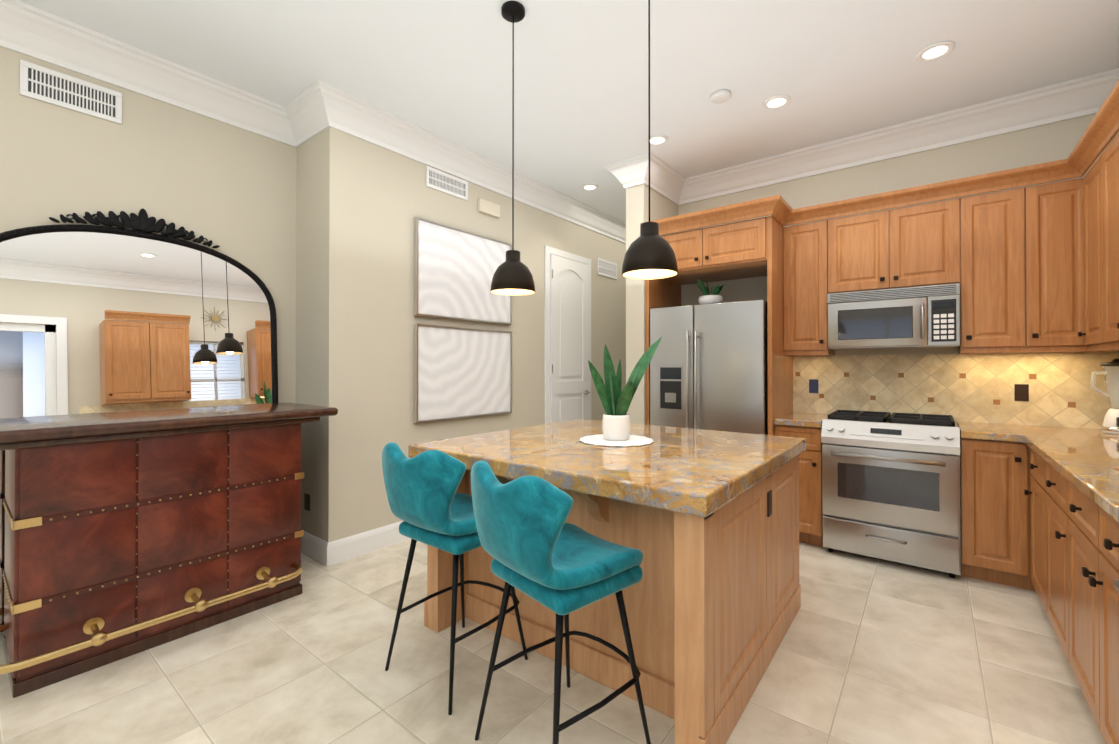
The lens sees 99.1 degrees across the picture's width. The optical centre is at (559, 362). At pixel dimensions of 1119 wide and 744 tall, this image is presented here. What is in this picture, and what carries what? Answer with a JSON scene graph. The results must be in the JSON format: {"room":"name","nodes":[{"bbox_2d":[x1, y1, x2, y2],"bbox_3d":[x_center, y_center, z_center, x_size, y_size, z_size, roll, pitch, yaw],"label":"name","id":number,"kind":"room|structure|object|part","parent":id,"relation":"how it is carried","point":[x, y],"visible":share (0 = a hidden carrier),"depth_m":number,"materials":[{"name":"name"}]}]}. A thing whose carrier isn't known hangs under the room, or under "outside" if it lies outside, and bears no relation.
{"room":"kitchen","nodes":[
{"label":"kitchen","id":0,"kind":"room"},
{"bbox_2d":[0,46,295,631],"bbox_3d":[-3.826,-0.226,1.045,0.290,3.130,6.200,0,0,38],"label":"wall","id":1,"kind":"structure","parent":0,"point":[95,318],"depth_m":2.78,"materials":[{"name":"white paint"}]},
{"bbox_2d":[20,59,121,123],"bbox_3d":[-2.642,-1.460,2.596,0.010,0.180,0.390,0,0,38],"label":"air vent","id":2,"kind":"object","parent":1,"relation":"attached to","point":[41,83],"visible":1,"depth_m":2.58,"materials":[{"name":"grey metal"}]},
{"bbox_2d":[295,127,625,542],"bbox_3d":[-0.138,-0.196,5.460,0.660,3.130,5.300,0,0,38],"label":"wall","id":3,"kind":"structure","parent":0,"point":[361,204],"depth_m":3.63,"materials":[{"name":"paint"}]},
{"bbox_2d":[304,493,309,510],"bbox_3d":[-1.780,0.987,3.366,0.073,0.115,0.006,0,0,38],"label":"outlet","id":4,"kind":"object","parent":3,"relation":"attached to","point":[307,502],"visible":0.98,"depth_m":3.36,"materials":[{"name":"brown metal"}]},
{"bbox_2d":[426,166,467,200],"bbox_3d":[-0.930,-1.486,3.974,0.010,0.165,0.430,0,0,38],"label":"air vent","id":5,"kind":"object","parent":3,"relation":"attached to","point":[438,180],"visible":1,"depth_m":3.96,"materials":[{"name":"grey metal"}]},
{"bbox_3d":[-0.793,0.090,4.117,0.038,0.770,1.060,0,0,38],"label":"art picture","id":6,"kind":"part","parent":3,"relation":"part of"},
{"bbox_3d":[-0.793,-0.743,4.122,0.038,0.765,1.060,0,0,38],"label":"art picture","id":7,"kind":"part","parent":3,"relation":"part of"},
{"bbox_2d":[478,198,499,217],"bbox_3d":[-0.637,-1.396,4.329,0.033,0.115,0.250,0,0,38],"label":"box","id":8,"kind":"object","parent":3,"relation":"attached to","point":[488,208],"visible":0.96,"depth_m":4.30,"materials":[{"name":"beige plastic"}]},
{"bbox_2d":[544,245,590,423],"bbox_3d":[0.109,0.078,5.284,0.020,2.580,0.840,0,0,38],"label":"door frame","id":9,"kind":"structure","parent":3,"relation":"attached to","point":[563,254],"depth_m":4.99,"materials":[{"name":"white wood"}]},
{"bbox_2d":[550,254,589,422],"bbox_3d":[0.138,0.112,5.261,0.091,2.490,0.690,0,0,38],"label":"door","id":10,"kind":"structure","parent":9,"relation":"attached to","point":[569,339],"depth_m":5.25,"materials":[{"name":"white wood"}]},
{"bbox_2d":[597,258,616,278],"bbox_3d":[0.598,-1.158,5.926,0.010,0.200,0.450,0,0,38],"label":"air vent","id":11,"kind":"object","parent":3,"relation":"attached to","point":[607,268],"visible":0.98,"depth_m":5.90,"materials":[{"name":"grey"}]},
{"bbox_2d":[0,539,1105,743],"bbox_3d":[-0.383,1.393,1.629,4.980,0.100,11.620,0,0,38],"label":"floor","id":12,"kind":"structure","parent":0,"point":[871,650],"depth_m":2.02,"materials":[{"name":"tile"}]},
{"bbox_2d":[0,402,337,697],"bbox_3d":[-2.009,0.810,2.506,0.764,1.078,1.429,0,0,38],"label":"bar","id":13,"kind":"object","parent":12,"relation":"on","point":[128,534],"visible":1,"depth_m":2.22,"materials":[{"name":"brown leather"}]},
{"bbox_2d":[301,531,324,564],"bbox_3d":[-1.740,1.280,3.329,0.450,0.150,0.016,0,0,38],"label":"baseboard","id":14,"kind":"structure","parent":12,"relation":"on","point":[323,552],"depth_m":3.29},
{"bbox_2d":[324,521,410,565],"bbox_3d":[-0.848,1.284,4.059,0.016,0.150,2.266,0,0,38],"label":"baseboard","id":15,"kind":"structure","parent":12,"relation":"on","point":[343,549],"depth_m":3.35,"materials":[{"name":"white paint"}]},
{"bbox_2d":[382,442,527,714],"bbox_3d":[-0.462,0.845,2.117,0.529,1.006,0.559,0,0,38],"label":"stool","id":16,"kind":"object","parent":12,"relation":"on","point":[429,505],"visible":0.81,"depth_m":1.91,"materials":[{"name":"teal fabric"}]},
{"bbox_3d":[-0.466,0.543,2.114,0.565,0.420,0.558,0,0,38],"label":"seat","id":17,"kind":"part","parent":16,"relation":"part of","materials":[{"name":"teal fabric"}]},
{"bbox_2d":[471,461,650,743],"bbox_3d":[-0.003,0.842,1.668,0.559,1.006,0.529,0,-1,-40],"label":"stool","id":18,"kind":"object","parent":12,"relation":"on","point":[535,546],"visible":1,"depth_m":1.50,"materials":[{"name":"teal fabric"}]},
{"bbox_3d":[-0.007,0.540,1.667,0.558,0.420,0.565,0,-1,-40],"label":"seat","id":19,"kind":"part","parent":18,"relation":"part of","materials":[{"name":"teal fabric"}]},
{"bbox_2d":[408,419,805,743],"bbox_3d":[0.297,0.884,2.532,1.555,0.930,1.485,0,0,38],"label":"kitchen island","id":20,"kind":"object","parent":12,"relation":"on","point":[706,522],"visible":0.85,"depth_m":1.94,"materials":[{"name":"brown wood"}]},
{"bbox_2d":[408,419,805,516],"bbox_3d":[0.297,0.454,2.535,1.555,0.070,1.485,0,0,38],"label":"island countertop","id":21,"kind":"structure","parent":20,"relation":"on","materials":[{"name":"stone"}]},
{"bbox_2d":[578,435,654,446],"bbox_3d":[0.303,0.414,2.546,0.414,0.008,0.414,0,0,38],"label":"woven placemat","id":22,"kind":"object","parent":21,"relation":"on","point":[632,440],"visible":0.88,"depth_m":2.47,"materials":[{"name":"white fabric"}]},
{"bbox_2d":[588,337,661,440],"bbox_3d":[0.345,0.132,2.634,0.283,0.558,0.412,0,0,38],"label":"potted plant","id":23,"kind":"object","parent":22,"relation":"on","point":[616,403],"visible":0.98,"depth_m":2.54,"materials":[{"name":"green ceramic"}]},
{"bbox_2d":[650,299,767,434],"bbox_3d":[1.355,0.445,4.119,0.950,1.830,0.746,0,0,38],"label":"refrigerator","id":24,"kind":"object","parent":12,"relation":"on","point":[708,366],"visible":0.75,"depth_m":3.83,"materials":[{"name":"silver metal"}]},
{"bbox_2d":[696,279,724,303],"bbox_3d":[1.301,-0.595,4.157,0.251,0.248,0.277,0,0,38],"label":"potted plant","id":25,"kind":"object","parent":24,"relation":"on","point":[708,298],"visible":0.81,"depth_m":4.10,"materials":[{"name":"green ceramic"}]},
{"bbox_2d":[772,424,822,546],"bbox_3d":[1.949,0.915,3.765,0.317,0.885,0.620,0,0,38],"label":"base cabinet","id":26,"kind":"object","parent":12,"relation":"on","point":[810,461],"depth_m":3.48,"materials":[{"name":"brown wood"}]},
{"bbox_2d":[772,412,831,427],"bbox_3d":[1.941,0.450,3.759,0.317,0.045,0.644,0,0,38],"label":"countertop","id":27,"kind":"structure","parent":26,"relation":"on","point":[794,419],"depth_m":3.58,"materials":[{"name":"beige stone"}]},
{"bbox_2d":[821,410,959,577],"bbox_3d":[2.335,0.867,3.380,0.754,0.975,0.718,0,0,38],"label":"range","id":28,"kind":"object","parent":12,"relation":"on","point":[891,488],"visible":1,"depth_m":3.13,"materials":[{"name":"silver metal"}]},
{"bbox_2d":[960,440,1023,588],"bbox_3d":[2.793,0.911,3.105,0.295,0.885,0.620,0,0,38],"label":"base cabinet","id":29,"kind":"object","parent":12,"relation":"on","point":[991,471],"depth_m":2.87,"materials":[{"name":"brown wood"}]},
{"bbox_2d":[956,420,1118,443],"bbox_3d":[3.032,0.445,2.906,0.919,0.045,0.644,0,0,38],"label":"countertop","id":30,"kind":"structure","parent":29,"relation":"on","point":[969,429],"depth_m":2.90,"materials":[{"name":"beige stone"}]},
{"bbox_2d":[1090,358,1118,433],"bbox_3d":[3.301,0.199,2.819,0.237,0.443,0.205,0,0,38],"label":"blender","id":31,"kind":"object","parent":30,"relation":"on","point":[1110,425],"visible":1,"depth_m":2.82,"materials":[{"name":"clear glass"}]},
{"bbox_2d":[1024,448,1039,598],"bbox_3d":[2.806,0.906,2.372,0.620,0.885,0.561,0,0,38],"label":"base cabinet","id":32,"kind":"object","parent":12,"relation":"on","point":[1031,461],"depth_m":2.67,"materials":[{"name":"brown wood"}]},
{"bbox_2d":[1040,460,1063,651],"bbox_3d":[2.484,0.903,1.960,0.620,0.885,0.486,0,0,38],"label":"base cabinet","id":33,"kind":"object","parent":12,"relation":"on","point":[1051,542],"depth_m":2.24,"materials":[{"name":"brown wood"}]},
{"bbox_2d":[1060,476,1118,743],"bbox_3d":[2.050,0.900,1.405,0.620,0.885,0.921,0,0,38],"label":"base cabinet","id":34,"kind":"object","parent":12,"relation":"on","point":[1091,540],"depth_m":1.67,"materials":[{"name":"brown wood"}]},
{"bbox_2d":[1024,436,1118,527],"bbox_3d":[2.050,0.435,1.429,0.645,0.045,2.892,0,0,38],"label":"countertop","id":35,"kind":"structure","parent":34,"relation":"on","point":[1091,467],"depth_m":1.98,"materials":[{"name":"beige stone"}]},
{"bbox_2d":[18,0,1118,222],"bbox_3d":[-0.383,-1.837,1.651,4.980,0.100,11.620,0,0,38],"label":"ceiling","id":36,"kind":"structure","parent":0,"point":[836,69],"depth_m":2.82,"materials":[{"name":"paint"}]},
{"bbox_2d":[0,0,300,147],"bbox_3d":[-3.790,-1.693,1.026,0.142,0.195,6.200,0,0,38],"label":"crown molding","id":37,"kind":"structure","parent":36,"relation":"attached to","point":[25,29],"depth_m":2.73,"materials":[{"name":"white paint"}]},
{"bbox_2d":[284,92,326,143],"bbox_3d":[-1.732,-1.678,3.262,0.330,0.195,0.142,0,0,38],"label":"crown molding","id":38,"kind":"structure","parent":36,"relation":"attached to","point":[295,126],"depth_m":3.33,"materials":[{"name":"white paint"}]},
{"bbox_2d":[304,80,625,243],"bbox_3d":[-0.060,-1.667,5.001,0.162,0.195,4.942,0,0,38],"label":"crown molding","id":39,"kind":"structure","parent":36,"relation":"attached to","point":[316,108],"depth_m":3.82,"materials":[{"name":"white paint"}]},
{"bbox_2d":[490,1,534,295],"bbox_3d":[-0.234,-1.067,2.405,0.226,1.430,0.226,0,0,38],"label":"pendant light","id":40,"kind":"object","parent":36,"relation":"hanging from","point":[512,276],"visible":1,"depth_m":2.37,"materials":[{"name":"black metal"}]},
{"bbox_2d":[581,184,598,190],"bbox_3d":[0.301,-1.751,4.740,0.178,0.030,0.181,0,0,38],"label":"recessed light","id":41,"kind":"object","parent":36,"relation":"in","point":[587,187],"depth_m":4.80,"materials":[{"name":"white"}]},
{"bbox_2d":[621,0,677,279],"bbox_3d":[0.365,-1.070,1.937,0.226,1.430,0.226,0,0,38],"label":"pendant light","id":42,"kind":"object","parent":36,"relation":"hanging from","point":[649,254],"visible":1,"depth_m":1.88,"materials":[{"name":"black metal"}]},
{"bbox_2d":[646,135,667,145],"bbox_3d":[0.768,-1.757,3.748,0.170,0.030,0.181,0,0,38],"label":"recessed light","id":43,"kind":"object","parent":36,"relation":"in","point":[655,140],"depth_m":3.80,"materials":[{"name":"white"}]},
{"bbox_2d":[710,89,730,103],"bbox_3d":[1.060,-1.762,3.137,0.139,0.030,0.165,0,0,38],"label":"smoke detector","id":44,"kind":"object","parent":36,"relation":"in","point":[722,95],"depth_m":3.14,"materials":[{"name":"white plastic"}]},
{"bbox_2d":[762,95,790,109],"bbox_3d":[1.459,-1.761,3.208,0.172,0.030,0.186,0,0,38],"label":"recessed light","id":45,"kind":"object","parent":36,"relation":"in","point":[775,102],"depth_m":3.25,"materials":[{"name":"white"}]},
{"bbox_2d":[916,41,954,61],"bbox_3d":[2.119,-1.765,2.691,0.169,0.030,0.186,0,0,38],"label":"recessed light","id":46,"kind":"object","parent":36,"relation":"in","point":[934,51],"depth_m":2.72,"materials":[{"name":"white"}]},
{"bbox_2d":[626,184,677,424],"bbox_3d":[1.472,-0.198,5.279,0.180,3.130,2.600,0,0,38],"label":"wall","id":47,"kind":"structure","parent":0,"point":[637,205],"depth_m":4.26,"materials":[{"name":"paint"}]},
{"bbox_2d":[604,160,639,188],"bbox_3d":[1.314,-1.664,5.323,0.172,0.195,2.742,0,0,38],"label":"crown molding","id":48,"kind":"structure","parent":47,"relation":"attached to","point":[621,170],"depth_m":4.25,"materials":[{"name":"white paint"}]},
{"bbox_2d":[632,152,687,203],"bbox_3d":[0.930,-1.671,4.335,0.142,0.195,0.712,0,0,38],"label":"crown molding","id":49,"kind":"structure","parent":47,"relation":"attached to","point":[664,180],"depth_m":4.31,"materials":[{"name":"white paint"}]},
{"bbox_2d":[678,113,1118,421],"bbox_3d":[2.475,-0.207,3.835,3.180,3.130,0.120,0,0,38],"label":"wall","id":50,"kind":"structure","parent":0,"point":[1051,142],"depth_m":3.64,"materials":[{"name":"paint"}]},
{"bbox_2d":[652,200,791,287],"bbox_3d":[1.383,-0.988,4.166,0.988,0.438,0.706,0,0,38],"label":"upper cabinet","id":51,"kind":"object","parent":50,"relation":"attached to","point":[748,248],"depth_m":3.80,"materials":[{"name":"brown wood"}]},
{"bbox_2d":[780,216,834,355],"bbox_3d":[2.032,-0.589,3.882,0.317,1.005,0.349,0,0,38],"label":"upper cabinet","id":52,"kind":"object","parent":50,"relation":"attached to","point":[803,247],"depth_m":3.75,"materials":[{"name":"brown wood"}]},
{"bbox_2d":[828,196,963,293],"bbox_3d":[2.464,-0.809,3.546,0.778,0.570,0.349,0,0,38],"label":"upper cabinet","id":53,"kind":"object","parent":50,"relation":"attached to","point":[923,244],"depth_m":3.37,"materials":[{"name":"brown wood"}]},
{"bbox_2d":[827,283,959,349],"bbox_3d":[2.434,-0.311,3.505,0.770,0.410,0.444,0,0,38],"label":"over-the-range microwave","id":54,"kind":"object","parent":53,"relation":"attached to","point":[920,317],"visible":1,"depth_m":3.34,"materials":[{"name":"silver metal"}]},
{"bbox_2d":[677,68,1118,204],"bbox_3d":[2.288,-1.674,3.825,2.910,0.195,0.142,0,0,38],"label":"crown molding","id":55,"kind":"structure","parent":50,"relation":"attached to","point":[1083,96],"depth_m":3.52,"materials":[{"name":"white paint"}]},
{"bbox_2d":[959,184,1027,351],"bbox_3d":[2.892,-0.593,3.210,0.310,1.005,0.349,0,0,38],"label":"upper cabinet","id":56,"kind":"object","parent":50,"relation":"attached to","point":[994,290],"depth_m":3.06,"materials":[{"name":"brown wood"}]},
{"bbox_2d":[1028,176,1087,351],"bbox_3d":[3.130,-0.595,3.023,0.295,1.005,0.349,0,0,38],"label":"upper cabinet","id":57,"kind":"object","parent":50,"relation":"attached to","point":[1032,270],"depth_m":2.90,"materials":[{"name":"brown wood"}]},
{"bbox_2d":[1080,156,1099,347],"bbox_3d":[3.114,-0.598,2.557,0.350,1.005,0.396,0,0,38],"label":"upper cabinet","id":58,"kind":"object","parent":0,"relation":"attached to","point":[1088,182],"depth_m":2.74,"materials":[{"name":"brown wood"}]},
{"bbox_3d":[1.540,-1.154,2.172,1.652,0.102,2.957,0,0,38],"label":"cabinet crown","id":59,"kind":"part","parent":58,"relation":"part of","materials":[{"name":"brown wood"}]},
{"bbox_2d":[1096,124,1118,347],"bbox_3d":[2.857,-0.600,2.228,0.350,1.005,0.440,0,0,38],"label":"upper cabinet","id":60,"kind":"object","parent":0,"relation":"attached to","point":[1107,165],"depth_m":2.43,"materials":[{"name":"brown wood"}]},
{"bbox_2d":[1113,579,1118,591],"bbox_3d":[1.529,0.901,0.842,0.636,0.833,0.600,0,0,38],"label":"dishwasher","id":61,"kind":"object","parent":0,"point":[1116,583],"visible":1,"depth_m":1.22,"materials":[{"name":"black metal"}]}
]}

